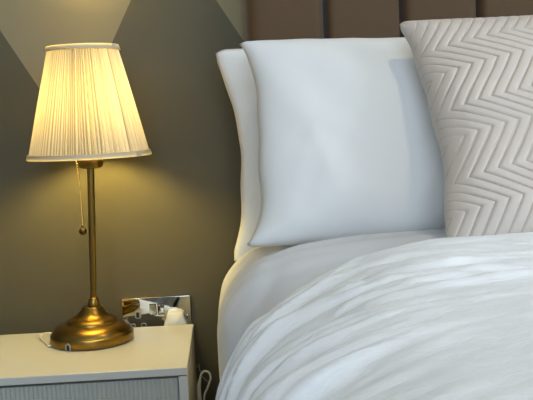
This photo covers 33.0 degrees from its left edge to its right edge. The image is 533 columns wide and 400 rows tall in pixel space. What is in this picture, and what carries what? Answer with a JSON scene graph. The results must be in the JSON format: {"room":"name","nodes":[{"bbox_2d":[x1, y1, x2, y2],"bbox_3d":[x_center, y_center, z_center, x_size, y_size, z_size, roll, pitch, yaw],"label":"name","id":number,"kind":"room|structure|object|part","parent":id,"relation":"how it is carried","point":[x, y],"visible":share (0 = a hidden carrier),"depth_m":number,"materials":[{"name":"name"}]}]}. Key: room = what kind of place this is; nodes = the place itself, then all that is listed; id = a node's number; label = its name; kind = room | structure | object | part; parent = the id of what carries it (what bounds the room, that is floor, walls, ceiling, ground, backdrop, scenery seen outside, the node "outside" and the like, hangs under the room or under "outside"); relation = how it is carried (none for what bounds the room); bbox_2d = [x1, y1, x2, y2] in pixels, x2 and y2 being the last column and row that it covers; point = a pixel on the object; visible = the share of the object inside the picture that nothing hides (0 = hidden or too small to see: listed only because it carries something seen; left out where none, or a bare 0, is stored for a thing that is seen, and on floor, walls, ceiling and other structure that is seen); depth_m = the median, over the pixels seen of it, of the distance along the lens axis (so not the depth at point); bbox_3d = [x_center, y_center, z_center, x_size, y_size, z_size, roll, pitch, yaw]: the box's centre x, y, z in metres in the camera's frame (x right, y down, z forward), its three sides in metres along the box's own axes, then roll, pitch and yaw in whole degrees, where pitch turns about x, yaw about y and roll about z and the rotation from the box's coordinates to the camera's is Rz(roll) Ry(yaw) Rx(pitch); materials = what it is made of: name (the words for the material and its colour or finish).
{"room":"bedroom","nodes":[
{"label":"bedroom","id":0,"kind":"room"},
{"bbox_2d":[0,0,245,399],"bbox_3d":[0.348,-0.498,1.849,3.800,2.400,0.100,-3,6,-2],"label":"wall","id":1,"kind":"structure","parent":0,"point":[168,219],"depth_m":1.81,"materials":[{"name":"paint"}]},
{"bbox_2d":[121,294,191,327],"bbox_3d":[-0.223,0.240,1.837,0.140,0.086,0.014,-3,6,-2],"label":"wall socket","id":2,"kind":"object","parent":1,"relation":"attached to","point":[150,311],"visible":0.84,"depth_m":1.83,"materials":[{"name":"silver metal"}]},
{"bbox_2d":[150,304,155,314],"bbox_3d":[-0.231,0.223,1.831,0.013,0.021,0.004,-5,6,-19],"label":"rocker switch","id":3,"kind":"object","parent":2,"relation":"attached to","point":[152,306],"depth_m":1.83,"materials":[{"name":"silver metal"}]},
{"bbox_2d":[158,304,163,313],"bbox_3d":[-0.215,0.222,1.832,0.012,0.021,0.004,-2,6,7],"label":"rocker switch","id":4,"kind":"object","parent":2,"relation":"attached to","point":[160,306],"depth_m":1.83,"materials":[{"name":"silver metal"}]},
{"bbox_2d":[164,308,187,325],"bbox_3d":[-0.183,0.257,1.820,0.047,0.070,0.034,-3,6,-2],"label":"charger","id":5,"kind":"object","parent":2,"relation":"attached to","point":[176,316],"visible":0.37,"depth_m":1.80,"materials":[{"name":"beige plastic"}]},
{"bbox_2d":[196,364,211,399],"bbox_3d":[-0.114,0.517,1.739,0.033,0.448,0.241,-5,6,-21],"label":"charging cable","id":6,"kind":"object","parent":5,"relation":"attached to","point":[199,397],"visible":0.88,"depth_m":1.71,"materials":[{"name":"beige plastic"}]},
{"bbox_3d":[0.486,0.910,0.283,4.000,0.100,3.500,-3,6,-2],"label":"floor","id":7,"kind":"structure","parent":0,"visible":0},
{"bbox_2d":[0,324,197,399],"bbox_3d":[-0.335,0.515,1.658,0.417,0.488,0.306,-3,6,-2],"label":"nightstand","id":8,"kind":"object","parent":7,"relation":"on","point":[159,362],"visible":0.98,"depth_m":1.51,"materials":[{"name":"grey paint"}]},
{"bbox_2d":[26,43,151,350],"bbox_3d":[-0.322,0.110,1.684,0.236,0.788,0.228,-3,6,-2],"label":"table lamp","id":9,"kind":"object","parent":8,"relation":"on","point":[87,114],"visible":0.99,"depth_m":1.59,"materials":[{"name":"gold metal"}]},
{"bbox_3d":[-0.397,0.388,1.745,0.064,0.267,0.141,-1,6,13],"label":"power cord","id":10,"kind":"part","parent":9,"relation":"part of","materials":[{"name":"beige plastic"}]},
{"bbox_3d":[-0.344,-0.013,1.659,0.010,0.132,0.006,-7,7,-35],"label":"pull chain","id":11,"kind":"part","parent":9,"relation":"part of","materials":[{"name":"gold metal"}]},
{"bbox_3d":[-0.332,-0.180,1.655,0.219,0.190,0.220,-3,6,-2],"label":"lamp shade","id":12,"kind":"part","parent":9,"relation":"part of","materials":[{"name":"beige fabric"}]},
{"bbox_3d":[-0.330,0.489,1.514,0.382,0.371,0.015,-3,6,-2],"label":"door","id":13,"kind":"part","parent":8,"relation":"part of","materials":[{"name":"grey paint"}]},
{"bbox_3d":[-0.136,0.473,1.663,0.016,0.392,0.305,-3,6,-2],"label":"panel","id":14,"kind":"part","parent":8,"relation":"part of","materials":[{"name":"grey paint"}]},
{"bbox_2d":[244,0,532,40],"bbox_3d":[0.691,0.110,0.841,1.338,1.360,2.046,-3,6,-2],"label":"headboard","id":15,"kind":"object","parent":7,"relation":"on","point":[264,19],"visible":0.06,"depth_m":1.71,"materials":[{"name":"brown fabric"}]},
{"bbox_3d":[0.690,0.312,0.820,1.270,0.238,1.925,-3,6,-2],"label":"mattress","id":16,"kind":"object","parent":15,"relation":"on","visible":0},
{"bbox_2d":[217,228,444,378],"bbox_3d":[0.694,0.315,0.784,1.482,0.481,1.957,-3,6,-2],"label":"fitted sheet","id":17,"kind":"object","parent":16,"relation":"on","point":[261,278],"visible":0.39,"depth_m":1.34,"materials":[{"name":"white fabric"}]},
{"bbox_2d":[216,48,260,260],"bbox_3d":[0.278,-0.113,1.650,0.722,0.420,0.131,-3,6,-4],"label":"pillow","id":18,"kind":"object","parent":17,"relation":"on","point":[234,66],"visible":0.17,"depth_m":1.62,"materials":[{"name":"white fabric"}]},
{"bbox_2d":[239,37,444,246],"bbox_3d":[0.304,-0.109,1.500,0.682,0.348,0.213,-3,6,0],"label":"pillow","id":19,"kind":"object","parent":17,"relation":"on","point":[348,143],"visible":0.63,"depth_m":1.43,"materials":[{"name":"white fabric"}]},
{"bbox_2d":[215,232,532,399],"bbox_3d":[0.697,0.329,0.514,1.484,0.512,1.497,-3,6,-2],"label":"bedspread","id":20,"kind":"object","parent":17,"relation":"on","point":[450,318],"visible":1,"depth_m":0.82,"materials":[{"name":"white fabric"}]},
{"bbox_2d":[400,15,532,237],"bbox_3d":[0.455,-0.113,1.352,0.453,0.362,0.266,-3,6,-3],"label":"cushion","id":21,"kind":"object","parent":17,"relation":"on","point":[475,74],"visible":0.93,"depth_m":1.31,"materials":[{"name":"beige fabric"}]}
]}

